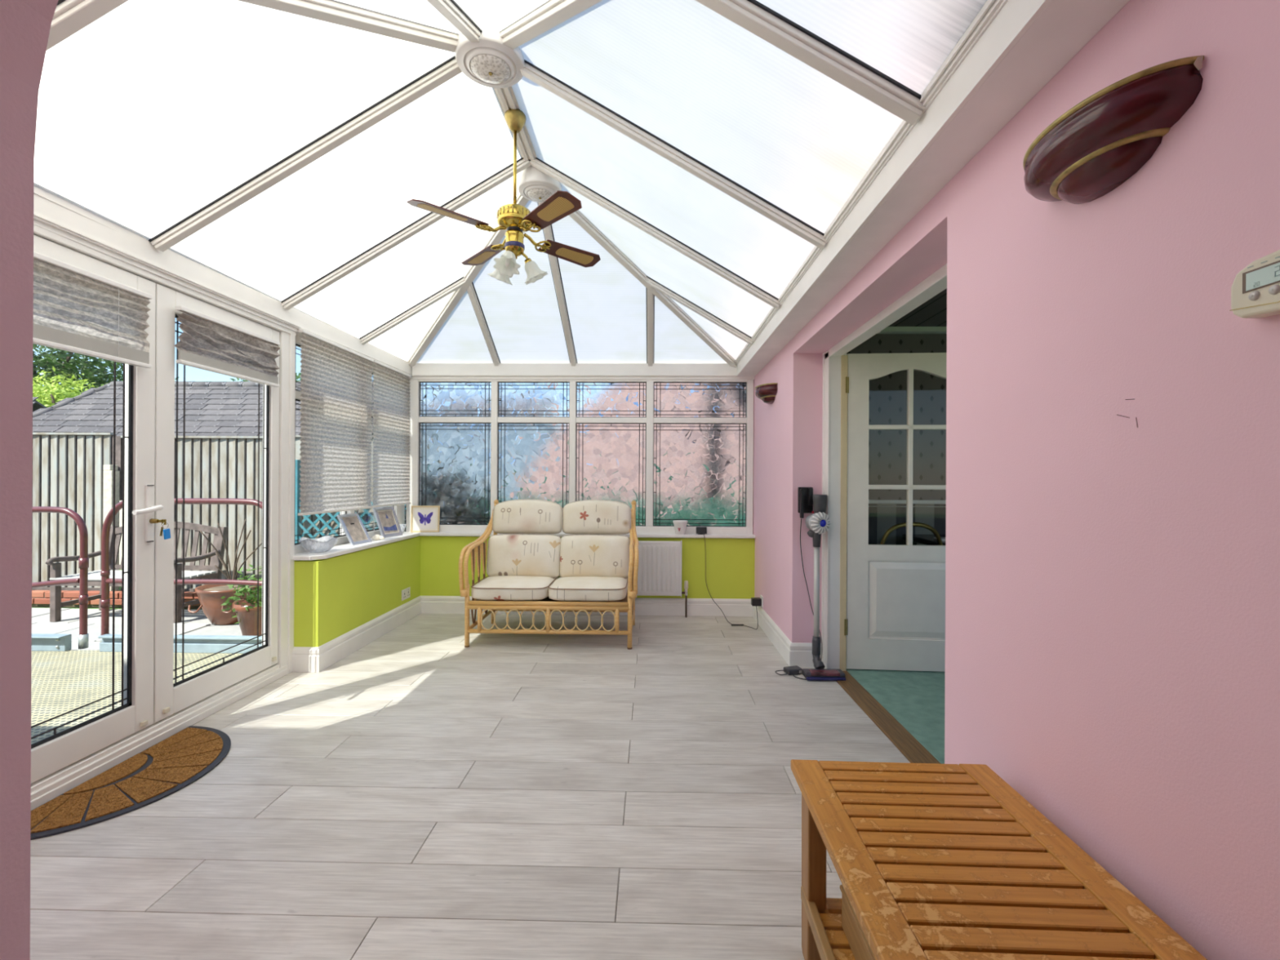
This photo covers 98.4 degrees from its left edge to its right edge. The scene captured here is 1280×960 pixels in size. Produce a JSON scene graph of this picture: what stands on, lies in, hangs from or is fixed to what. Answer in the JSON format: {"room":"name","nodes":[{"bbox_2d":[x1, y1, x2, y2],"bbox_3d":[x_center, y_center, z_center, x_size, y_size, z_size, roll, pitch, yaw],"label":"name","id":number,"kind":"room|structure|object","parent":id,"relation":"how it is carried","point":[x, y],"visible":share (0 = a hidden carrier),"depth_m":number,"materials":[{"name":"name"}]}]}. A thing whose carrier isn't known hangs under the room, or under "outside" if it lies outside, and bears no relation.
{"room":"sunroom","nodes":[
{"label":"sunroom","id":0,"kind":"room"},
{"bbox_2d":[0,0,57,959],"bbox_3d":[-0.738,-0.364,0.496,3.700,3.100,0.200,0,0,1],"label":"wall","id":1,"kind":"structure","parent":0,"point":[24,24],"depth_m":0.58,"materials":[{"name":"pink paint"}]},
{"bbox_2d":[735,0,1052,376],"bbox_3d":[0.801,-0.972,2.738,0.032,0.132,4.350,0,0,1],"label":"trim","id":2,"kind":"structure","parent":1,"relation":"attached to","point":[1015,17],"depth_m":1.52,"materials":[{"name":"white plastic"}]},
{"bbox_2d":[33,185,128,232],"bbox_3d":[-0.658,-1.031,2.840,3.350,0.055,4.450,0,0,1],"label":"trim","id":3,"kind":"structure","parent":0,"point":[37,191],"depth_m":2.09,"materials":[{"name":"white plastic"}]},
{"bbox_2d":[31,633,262,744],"bbox_3d":[-3.918,1.296,2.270,3.280,0.448,3.128,0,0,1],"label":"platform","id":4,"kind":"object","parent":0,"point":[64,679],"visible":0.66,"depth_m":3.43,"materials":[{"name":"beige wood"}]},
{"bbox_2d":[31,506,88,648],"bbox_3d":[-4.695,0.703,3.883,1.652,1.028,0.052,0,0,1],"label":"handrail","id":5,"kind":"object","parent":4,"relation":"attached to","point":[83,561],"visible":0.92,"depth_m":3.85,"materials":[{"name":"red metal"}]},
{"bbox_2d":[99,497,262,643],"bbox_3d":[-3.155,0.658,3.849,1.224,1.056,0.054,0,0,1],"label":"handrail","id":6,"kind":"object","parent":4,"relation":"attached to","point":[106,580],"visible":0.51,"depth_m":3.84,"materials":[{"name":"metal"}]},
{"bbox_2d":[33,193,412,376],"bbox_3d":[-2.171,-0.959,2.803,0.126,0.153,4.352,0,0,2],"label":"trim","id":7,"kind":"structure","parent":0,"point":[183,273],"depth_m":2.62,"materials":[{"name":"white plastic"}]},
{"bbox_2d":[293,536,420,647],"bbox_3d":[-2.103,0.992,4.139,0.285,0.975,1.495,0,0,1],"label":"wall","id":8,"kind":"structure","parent":0,"point":[335,596],"depth_m":3.74,"materials":[{"name":"paint"}]},
{"bbox_2d":[33,251,151,368],"bbox_3d":[-2.140,-0.640,2.070,0.048,0.319,0.653,0,0,1],"label":"blind","id":9,"kind":"object","parent":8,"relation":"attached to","point":[77,310],"visible":0.88,"depth_m":2.13,"materials":[{"name":"grey fabric"}]},
{"bbox_2d":[31,235,163,783],"bbox_3d":[-2.163,0.108,2.054,0.126,1.967,0.814,0,0,1],"label":"door","id":10,"kind":"structure","parent":8,"relation":"in","point":[52,753],"depth_m":2.37,"materials":[{"name":"white plastic"}]},
{"bbox_2d":[149,518,170,539],"bbox_3d":[-2.120,0.220,2.439,0.064,0.093,0.044,0,0,1],"label":"bunch","id":11,"kind":"object","parent":10,"relation":"hanging from","point":[166,533],"visible":1,"depth_m":2.43,"materials":[{"name":"gold metal"}]},
{"bbox_2d":[31,224,295,810],"bbox_3d":[-2.197,0.134,2.456,0.112,2.090,1.875,0,0,1],"label":"trim","id":12,"kind":"structure","parent":8,"relation":"attached to","point":[53,785],"depth_m":2.97,"materials":[{"name":"white plastic"}]},
{"bbox_2d":[153,283,279,723],"bbox_3d":[-2.175,0.108,2.871,0.067,1.967,0.818,0,0,1],"label":"door","id":13,"kind":"structure","parent":8,"relation":"in","point":[170,698],"depth_m":2.60,"materials":[{"name":"white plastic"}]},
{"bbox_2d":[173,306,279,386],"bbox_3d":[-2.118,-0.668,2.882,0.061,0.264,0.678,0,0,1],"label":"blind","id":14,"kind":"object","parent":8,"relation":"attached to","point":[207,343],"visible":1,"depth_m":2.82,"materials":[{"name":"grey fabric"}]},
{"bbox_2d":[292,646,319,672],"bbox_3d":[-2.063,1.105,3.381,0.208,0.150,0.018,0,0,1],"label":"baseboard","id":15,"kind":"structure","parent":8,"relation":"attached to","point":[304,659],"depth_m":3.37,"materials":[{"name":"white paint"}]},
{"bbox_2d":[294,334,404,553],"bbox_3d":[-2.185,-0.233,4.201,0.076,1.415,1.615,0,0,1],"label":"window","id":16,"kind":"structure","parent":8,"relation":"in","point":[367,517],"depth_m":4.39,"materials":[{"name":"white plastic"}]},
{"bbox_2d":[297,328,373,515],"bbox_3d":[-2.081,-0.350,3.830,0.029,1.149,0.871,0,0,1],"label":"blind","id":17,"kind":"object","parent":16,"relation":"attached to","point":[335,449],"visible":1,"depth_m":3.76,"materials":[{"name":"white fabric"}]},
{"bbox_2d":[371,360,411,534],"bbox_3d":[-2.060,-0.242,4.593,0.029,1.364,0.653,0,0,1],"label":"blind","id":18,"kind":"object","parent":16,"relation":"attached to","point":[391,389],"visible":1,"depth_m":4.55,"materials":[{"name":"white fabric"}]},
{"bbox_2d":[318,595,421,671],"bbox_3d":[-1.952,1.105,4.127,0.018,0.150,1.513,0,0,1],"label":"baseboard","id":19,"kind":"structure","parent":8,"relation":"attached to","point":[335,650],"depth_m":3.92,"materials":[{"name":"white paint"}]},
{"bbox_2d":[401,586,410,600],"bbox_3d":[-1.943,0.952,4.588,0.014,0.086,0.146,0,0,1],"label":"wall socket","id":20,"kind":"object","parent":8,"relation":"attached to","point":[406,593],"visible":1,"depth_m":4.58,"materials":[{"name":"white plastic"}]},
{"bbox_2d":[30,613,945,959],"bbox_3d":[1.190,1.340,0.974,7.250,0.312,8.000,0,0,1],"label":"floor","id":21,"kind":"structure","parent":0,"point":[420,793],"depth_m":1.97,"materials":[{"name":"grey tile"}]},
{"bbox_2d":[30,725,231,839],"bbox_3d":[-1.941,1.170,2.193,0.412,0.018,0.850,0,0,1],"label":"doormat","id":22,"kind":"object","parent":21,"relation":"on","point":[178,761],"visible":0.96,"depth_m":2.13,"materials":[{"name":"rubber"}]},
{"bbox_2d":[458,499,639,649],"bbox_3d":[-0.636,0.675,4.237,1.270,1.024,0.771,0,0,1],"label":"sofa","id":23,"kind":"object","parent":21,"relation":"on","point":[597,567],"visible":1,"depth_m":4.22,"materials":[{"name":"fabric"}]},
{"bbox_2d":[471,575,555,600],"bbox_3d":[-0.929,0.807,4.153,0.555,0.137,0.560,0,0,1],"label":"seat cushion","id":24,"kind":"object","parent":23,"relation":"on","point":[493,588],"depth_m":3.91,"materials":[{"name":"fabric"}]},
{"bbox_2d":[487,534,560,577],"bbox_3d":[-0.900,0.601,4.295,0.575,0.335,0.150,0,-11,1],"label":"cushion","id":25,"kind":"object","parent":23,"relation":"on","point":[527,556],"depth_m":4.24,"materials":[{"name":"fabric"}]},
{"bbox_2d":[493,499,562,533],"bbox_3d":[-0.899,0.300,4.418,0.555,0.273,0.115,0,-9,1],"label":"cushion","id":26,"kind":"object","parent":23,"relation":"on","point":[514,516],"depth_m":4.37,"materials":[{"name":"fabric"}]},
{"bbox_2d":[548,576,627,601],"bbox_3d":[-0.374,0.810,4.141,0.560,0.137,0.560,0,0,1],"label":"seat cushion","id":27,"kind":"object","parent":23,"relation":"on","point":[562,588],"depth_m":3.90,"materials":[{"name":"fabric"}]},
{"bbox_2d":[559,535,630,577],"bbox_3d":[-0.350,0.604,4.285,0.555,0.335,0.148,0,-11,1],"label":"cushion","id":28,"kind":"object","parent":23,"relation":"on","point":[580,556],"depth_m":4.22,"materials":[{"name":"fabric"}]},
{"bbox_2d":[562,500,631,534],"bbox_3d":[-0.346,0.303,4.406,0.545,0.273,0.114,0,-9,1],"label":"cushion","id":29,"kind":"object","parent":23,"relation":"on","point":[580,517],"depth_m":4.36,"materials":[{"name":"fabric"}]},
{"bbox_2d":[731,623,743,626],"bbox_3d":[0.792,1.184,4.484,0.100,0.014,0.014,0,0,1],"label":"coupler","id":30,"kind":"object","parent":21,"relation":"on","point":[732,624],"visible":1,"depth_m":4.48,"materials":[{"name":"black plastic"}]},
{"bbox_2d":[743,606,758,629],"bbox_3d":[0.907,1.089,4.453,0.076,0.213,0.146,0,0,-43],"label":"cable","id":31,"kind":"object","parent":21,"relation":"on","point":[756,606],"visible":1,"depth_m":4.42,"materials":[{"name":"black plastic"}]},
{"bbox_2d":[775,665,806,679],"bbox_3d":[0.926,1.177,3.344,0.164,0.033,0.168,0,0,-16],"label":"power adaptor","id":32,"kind":"object","parent":21,"relation":"on","point":[790,670],"visible":0.98,"depth_m":3.37,"materials":[{"name":"grey plastic"}]},
{"bbox_2d":[801,494,845,680],"bbox_3d":[1.105,0.642,3.368,0.240,1.094,0.222,0,0,1],"label":"vacuum cleaner","id":33,"kind":"object","parent":21,"relation":"on","point":[817,523],"visible":1,"depth_m":3.38,"materials":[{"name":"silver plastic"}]},
{"bbox_2d":[812,531,821,546],"bbox_3d":[1.103,0.357,3.432,0.070,0.129,0.070,0,0,1],"label":"socket","id":34,"kind":"object","parent":33,"relation":"attached to","point":[816,537],"depth_m":3.41,"materials":[{"name":"grey plastic"}]},
{"bbox_2d":[880,522,942,545],"bbox_3d":[1.758,0.732,3.755,0.416,0.910,0.415,0,0,1],"label":"dining chair","id":35,"kind":"object","parent":21,"relation":"on","point":[929,527],"visible":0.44,"depth_m":3.56,"materials":[{"name":"brown wood"}]},
{"bbox_2d":[902,533,946,545],"bbox_3d":[2.533,0.811,3.966,1.000,0.760,0.660,0,0,1],"label":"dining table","id":36,"kind":"object","parent":21,"relation":"on","point":[928,540],"visible":0.09,"depth_m":4.05,"materials":[{"name":"brown wood"}]},
{"bbox_2d":[933,537,946,541],"bbox_3d":[2.235,0.422,3.861,0.286,0.012,0.167,0,0,13],"label":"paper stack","id":37,"kind":"object","parent":36,"relation":"on","point":[944,539],"visible":0.14,"depth_m":3.88,"materials":[{"name":"beige paper"}]},
{"bbox_2d":[791,759,1207,959],"bbox_3d":[0.609,0.957,0.852,0.492,0.472,1.120,0,0,2],"label":"slatted bench","id":38,"kind":"object","parent":21,"relation":"on","point":[931,861],"visible":1,"depth_m":1.03,"materials":[{"name":"brown wood"}]},
{"bbox_2d":[840,884,875,959],"bbox_3d":[0.610,0.918,0.914,0.328,0.245,0.743,0,0,2],"label":"wooden box","id":39,"kind":"object","parent":38,"relation":"on","point":[860,946],"visible":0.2,"depth_m":1.20,"materials":[{"name":"brown wood"}]},
{"bbox_2d":[33,0,986,368],"bbox_3d":[-0.653,-1.445,2.766,2.995,0.925,4.355,0,0,1],"label":"ceiling","id":40,"kind":"structure","parent":0,"point":[280,148],"depth_m":2.29,"materials":[{"name":"white glass"}]},
{"bbox_2d":[454,30,524,88],"bbox_3d":[-0.636,-1.801,2.350,0.286,0.167,0.286,0,0,1],"label":"ceiling medallion","id":41,"kind":"object","parent":40,"relation":"attached to","point":[489,62],"visible":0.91,"depth_m":2.31,"materials":[{"name":"white plastic"}]},
{"bbox_2d":[406,108,600,284],"bbox_3d":[-0.638,-1.431,2.815,0.820,0.849,0.820,0,0,1],"label":"ceiling fan","id":42,"kind":"object","parent":40,"relation":"hanging from","point":[515,219],"visible":1,"depth_m":2.77,"materials":[{"name":"gold metal"}]},
{"bbox_2d":[517,165,561,202],"bbox_3d":[-0.614,-1.801,3.389,0.266,0.167,0.266,0,0,1],"label":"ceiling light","id":43,"kind":"object","parent":40,"relation":"attached to","point":[533,184],"visible":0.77,"depth_m":3.31,"materials":[{"name":"white plastic"}]},
{"bbox_2d":[419,535,755,599],"bbox_3d":[-0.612,1.000,4.964,3.230,0.975,0.220,0,0,1],"label":"wall","id":44,"kind":"structure","parent":0,"point":[730,562],"depth_m":4.83,"materials":[{"name":"paint"}]},
{"bbox_2d":[292,531,755,560],"bbox_3d":[-0.593,0.490,4.126,3.160,0.027,1.575,0,0,1],"label":"trim","id":45,"kind":"structure","parent":44,"relation":"on","point":[344,548],"depth_m":4.75,"materials":[{"name":"white paint"}]},
{"bbox_2d":[298,535,337,552],"bbox_3d":[-2.075,0.422,3.566,0.224,0.095,0.224,0,0,1],"label":"crystal bowl","id":46,"kind":"object","parent":45,"relation":"on","point":[324,544],"visible":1,"depth_m":3.51,"materials":[{"name":"white"}]},
{"bbox_2d":[337,513,372,545],"bbox_3d":[-2.085,0.365,4.033,0.129,0.221,0.220,0,0,7],"label":"picture frame","id":47,"kind":"object","parent":45,"relation":"on","point":[352,524],"visible":0.93,"depth_m":4.02,"materials":[{"name":"silver metal"}]},
{"bbox_2d":[371,534,385,540],"bbox_3d":[-2.015,0.448,4.255,0.101,0.043,0.057,0,0,1],"label":"seashell","id":48,"kind":"object","parent":45,"relation":"on","point":[375,537],"visible":1,"depth_m":4.24,"materials":[{"name":"white"}]},
{"bbox_2d":[372,506,402,537],"bbox_3d":[-2.066,0.350,4.525,0.104,0.247,0.250,0,0,11],"label":"picture frame","id":49,"kind":"object","parent":45,"relation":"on","point":[386,517],"visible":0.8,"depth_m":4.51,"materials":[{"name":"silver metal"}]},
{"bbox_2d":[382,524,397,530],"bbox_3d":[-2.045,0.399,4.521,0.020,0.050,0.164,0,0,11],"label":"print","id":50,"kind":"object","parent":49,"relation":"attached to","point":[385,526],"depth_m":4.52},
{"bbox_2d":[399,524,406,533],"bbox_3d":[-2.069,0.430,4.756,0.104,0.080,0.104,0,0,1],"label":"glass dish","id":51,"kind":"object","parent":45,"relation":"on","point":[402,526],"visible":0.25,"depth_m":4.74,"materials":[{"name":"clear glass"}]},
{"bbox_2d":[410,505,439,532],"bbox_3d":[-1.910,0.353,4.921,0.245,0.235,0.068,0,0,-7],"label":"picture frame","id":52,"kind":"object","parent":45,"relation":"on","point":[424,518],"visible":1,"depth_m":4.90,"materials":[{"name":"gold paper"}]},
{"bbox_2d":[417,511,432,524],"bbox_3d":[-1.908,0.350,4.904,0.130,0.116,0.012,0,0,-7],"label":"print","id":53,"kind":"object","parent":52,"relation":"attached to","point":[424,517],"depth_m":4.90},
{"bbox_2d":[672,520,687,534],"bbox_3d":[0.353,0.423,4.838,0.128,0.118,0.124,0,0,1],"label":"cup","id":54,"kind":"object","parent":45,"relation":"on","point":[680,526],"visible":1,"depth_m":4.80,"materials":[{"name":"white ceramic"}]},
{"bbox_2d":[696,526,706,534],"bbox_3d":[0.538,0.450,4.839,0.095,0.065,0.050,0,0,1],"label":"display","id":55,"kind":"object","parent":45,"relation":"on","point":[700,530],"visible":1,"depth_m":4.82,"materials":[{"name":"black plastic"}]},
{"bbox_2d":[405,363,754,533],"bbox_3d":[-0.541,-0.271,4.956,3.100,1.507,0.154,0,0,1],"label":"window","id":56,"kind":"structure","parent":44,"relation":"in","point":[678,449],"depth_m":4.93,"materials":[{"name":"clear glass"}]},
{"bbox_2d":[420,595,752,616],"bbox_3d":[-0.473,1.113,4.842,2.945,0.150,0.018,0,0,1],"label":"baseboard","id":57,"kind":"structure","parent":44,"relation":"attached to","point":[429,604],"depth_m":4.82,"materials":[{"name":"white paint"}]},
{"bbox_2d":[636,540,688,617],"bbox_3d":[-0.116,0.859,4.798,1.068,0.660,0.083,0,0,1],"label":"radiator","id":58,"kind":"object","parent":44,"relation":"attached to","point":[660,562],"visible":0.52,"depth_m":4.75,"materials":[{"name":"white metal"}]},
{"bbox_2d":[702,533,731,624],"bbox_3d":[0.678,0.827,4.685,0.099,0.722,0.382,0,0,-37],"label":"cable","id":59,"kind":"object","parent":44,"relation":"hanging from","point":[702,533],"visible":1,"depth_m":4.77,"materials":[{"name":"black plastic"}]},
{"bbox_2d":[846,333,946,545],"bbox_3d":[3.047,-0.005,4.435,3.700,2.420,0.100,0,0,1],"label":"wall","id":60,"kind":"structure","parent":0,"point":[887,405],"depth_m":4.41,"materials":[{"name":"paper"}]},
{"bbox_2d":[868,326,946,506],"bbox_3d":[3.058,-0.485,4.350,3.480,1.420,0.070,0,0,1],"label":"trim","id":61,"kind":"structure","parent":60,"relation":"attached to","point":[889,330],"depth_m":4.37,"materials":[{"name":"white paint"}]},
{"bbox_2d":[888,288,946,326],"bbox_3d":[3.014,-1.245,2.635,3.700,0.100,3.700,0,0,1],"label":"ceiling","id":62,"kind":"structure","parent":0,"point":[932,313],"depth_m":4.04,"materials":[{"name":"paint"}]},
{"bbox_2d":[752,0,1279,959],"bbox_3d":[1.058,-0.030,2.683,0.200,2.450,4.690,0,0,1],"label":"wall","id":63,"kind":"structure","parent":0,"point":[1113,543],"depth_m":1.06,"materials":[{"name":"pink paint"}]},
{"bbox_2d":[760,595,763,607],"bbox_3d":[0.985,0.990,4.479,0.014,0.086,0.086,0,0,1],"label":"wall socket","id":64,"kind":"object","parent":63,"relation":"attached to","point":[761,596],"visible":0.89,"depth_m":4.44,"materials":[{"name":"white plastic"}]},
{"bbox_2d":[751,597,761,606],"bbox_3d":[0.943,0.995,4.481,0.075,0.060,0.060,0,0,1],"label":"plug","id":65,"kind":"object","parent":64,"relation":"attached to","point":[757,602],"visible":1,"depth_m":4.45,"materials":[{"name":"black plastic"}]},
{"bbox_2d":[755,382,777,404],"bbox_3d":[0.931,-0.630,4.151,0.125,0.127,0.360,0,0,1],"label":"wall light","id":66,"kind":"object","parent":63,"relation":"attached to","point":[766,393],"visible":1,"depth_m":4.05,"materials":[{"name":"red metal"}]},
{"bbox_2d":[752,605,791,666],"bbox_3d":[0.976,1.120,4.166,0.018,0.150,1.308,0,0,1],"label":"baseboard","id":67,"kind":"structure","parent":63,"relation":"attached to","point":[779,639],"depth_m":3.98,"materials":[{"name":"white paint"}]},
{"bbox_2d":[797,487,813,518],"bbox_3d":[1.050,0.148,3.493,0.090,0.195,0.060,0,0,1],"label":"dock","id":68,"kind":"object","parent":63,"relation":"attached to","point":[805,500],"visible":0.95,"depth_m":3.49,"materials":[{"name":"black plastic"}]},
{"bbox_2d":[800,518,822,658],"bbox_3d":[1.078,0.723,3.458,0.143,0.944,0.106,0,0,1],"label":"cable","id":69,"kind":"object","parent":68,"relation":"hanging from","point":[801,518],"visible":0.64,"depth_m":3.50,"materials":[{"name":"black plastic"}]},
{"bbox_2d":[789,642,822,666],"bbox_3d":[1.060,1.120,3.519,0.213,0.150,0.018,0,0,1],"label":"baseboard reveal","id":70,"kind":"structure","parent":63,"relation":"attached to","point":[801,653],"depth_m":3.51,"materials":[{"name":"white paint"}]},
{"bbox_2d":[821,263,946,671],"bbox_3d":[1.207,0.186,2.614,0.129,2.020,1.840,0,0,1],"label":"trim","id":71,"kind":"structure","parent":63,"relation":"attached to","point":[834,406],"depth_m":3.43,"materials":[{"name":"white paint"}]},
{"bbox_2d":[835,671,941,764],"bbox_3d":[1.208,1.202,2.619,0.117,0.028,1.810,0,0,1],"label":"trim","id":72,"kind":"structure","parent":63,"relation":"attached to","point":[910,748],"depth_m":2.67,"materials":[{"name":"brown wood"}]},
{"bbox_2d":[844,352,946,671],"bbox_3d":[1.652,0.201,3.409,0.792,1.955,0.047,0,0,4],"label":"door","id":73,"kind":"structure","parent":63,"relation":"in","point":[895,593],"depth_m":3.41,"materials":[{"name":"white paint"}]},
{"bbox_2d":[736,0,1129,376],"bbox_3d":[0.882,-0.962,2.737,0.165,0.112,4.350,0,0,1],"label":"beam","id":74,"kind":"structure","parent":63,"relation":"attached to","point":[1064,27],"depth_m":1.44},
{"bbox_2d":[1022,55,1204,204],"bbox_3d":[0.864,-0.630,1.083,0.125,0.127,0.362,0,0,1],"label":"wall light","id":75,"kind":"object","parent":63,"relation":"attached to","point":[1099,144],"visible":1,"depth_m":1.00,"materials":[{"name":"red ceramic"}]},
{"bbox_2d":[1229,249,1279,318],"bbox_3d":[0.901,-0.278,0.768,0.034,0.086,0.132,0,0,1],"label":"thermostat","id":76,"kind":"object","parent":63,"relation":"attached to","point":[1255,289],"visible":1,"depth_m":0.79,"materials":[{"name":"beige plastic"}]},
{"label":"outside","id":77,"kind":"structure","parent":0,"visible":0},
{"bbox_2d":[31,586,202,609],"bbox_3d":[-4.573,1.790,20.104,70.000,0.555,80.000,0,0,1],"label":"ground","id":78,"kind":"structure","parent":77,"point":[120,587],"depth_m":6.45,"materials":[{"name":"orange brick"}]},
{"bbox_2d":[32,396,47,412],"bbox_3d":[-16.250,-0.282,12.952,6.263,3.381,3.235,0,0,1],"label":"bungalow","id":79,"kind":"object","parent":78,"relation":"on","point":[37,405],"visible":0.06,"depth_m":13.03,"materials":[{"name":"grey tile"}]},
{"bbox_2d":[32,366,103,407],"bbox_3d":[-18.148,-0.981,16.486,5.319,4.870,3.850,0,0,27],"label":"leafy tree","id":80,"kind":"object","parent":78,"relation":"on","point":[54,394],"visible":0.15,"depth_m":16.49,"materials":[{"name":"green plant"}]},
{"bbox_2d":[31,432,116,591],"bbox_3d":[-8.832,0.436,6.763,4.850,2.020,0.080,0,0,1],"label":"fence","id":81,"kind":"object","parent":78,"relation":"on","point":[68,468],"visible":0.45,"depth_m":6.71,"materials":[{"name":"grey wood"}]},
{"bbox_2d":[32,343,123,395],"bbox_3d":[-22.889,-2.401,19.732,7.784,7.664,6.227,0,0,-38],"label":"leafy tree","id":82,"kind":"object","parent":78,"relation":"on","point":[69,366],"visible":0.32,"depth_m":19.66,"materials":[{"name":"green plant"}]},
{"bbox_2d":[102,435,122,591],"bbox_3d":[-6.349,0.468,6.665,0.110,1.980,0.170,0,0,1],"label":"fence post","id":83,"kind":"object","parent":78,"relation":"on","point":[108,477],"visible":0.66,"depth_m":6.62,"materials":[{"name":"wood"}]},
{"bbox_2d":[31,590,200,608],"bbox_3d":[-7.768,1.396,6.495,7.000,0.170,0.117,0,0,1],"label":"brick edging","id":84,"kind":"object","parent":78,"relation":"on","point":[39,597],"visible":0.18,"depth_m":6.42,"materials":[{"name":"brick"}]},
{"bbox_2d":[31,608,242,649],"bbox_3d":[-6.848,1.477,3.499,9.170,0.048,5.500,0,0,1],"label":"patio","id":85,"kind":"structure","parent":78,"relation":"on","point":[195,624],"depth_m":5.52,"materials":[{"name":"white concrete"}]},
{"bbox_2d":[44,521,227,622],"bbox_3d":[-5.362,0.971,5.933,1.330,0.985,0.728,0,0,1],"label":"garden bench","id":86,"kind":"object","parent":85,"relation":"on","point":[212,572],"visible":0.62,"depth_m":6.05,"materials":[{"name":"brown wood"}]},
{"bbox_2d":[187,519,262,625],"bbox_3d":[-4.222,0.949,5.713,0.600,1.041,0.600,0,0,1],"label":"potted plant","id":87,"kind":"object","parent":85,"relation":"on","point":[209,596],"visible":0.73,"depth_m":5.52,"materials":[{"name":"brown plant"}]},
{"bbox_2d":[220,564,262,635],"bbox_3d":[-3.621,1.134,5.239,0.555,0.676,0.586,0,0,28],"label":"potted plant","id":88,"kind":"object","parent":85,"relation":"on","point":[246,609],"visible":0.43,"depth_m":5.09,"materials":[{"name":"brown ceramic"}]},
{"bbox_2d":[32,381,301,564],"bbox_3d":[-7.397,-0.177,10.354,6.578,3.260,3.218,0,0,1],"label":"neighbouring roof","id":89,"kind":"object","parent":78,"relation":"on","point":[212,408],"visible":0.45,"depth_m":9.40,"materials":[{"name":"grey tile"}]},
{"bbox_2d":[120,435,262,591],"bbox_3d":[-5.353,0.471,6.688,1.850,1.985,0.080,0,0,1],"label":"fence","id":90,"kind":"object","parent":78,"relation":"on","point":[216,466],"visible":0.39,"depth_m":6.67,"materials":[{"name":"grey wood"}]},
{"bbox_2d":[230,372,301,381],"bbox_3d":[-14.049,-1.274,20.452,4.003,5.494,3.490,0,0,-21],"label":"leafy tree","id":91,"kind":"object","parent":78,"relation":"on","point":[298,376],"visible":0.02,"depth_m":19.66,"materials":[{"name":"green plant"}]},
{"bbox_2d":[295,435,356,538],"bbox_3d":[-3.719,0.471,6.652,1.120,2.000,0.080,0,0,1],"label":"fence","id":92,"kind":"object","parent":78,"relation":"on","point":[313,517],"visible":0.04,"depth_m":6.64,"materials":[{"name":"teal wood"}]},
{"bbox_2d":[294,459,406,543],"bbox_3d":[-3.402,0.623,6.530,1.420,1.700,0.070,0,0,1],"label":"trellis","id":93,"kind":"object","parent":78,"relation":"on","point":[298,522],"visible":0.09,"depth_m":6.53,"materials":[{"name":"teal paint"}]},
{"bbox_2d":[404,504,406,531],"bbox_3d":[-2.051,0.749,5.898,1.413,1.914,0.970,0,0,-4],"label":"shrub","id":94,"kind":"object","parent":78,"relation":"on","point":[406,504],"visible":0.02,"depth_m":5.70,"materials":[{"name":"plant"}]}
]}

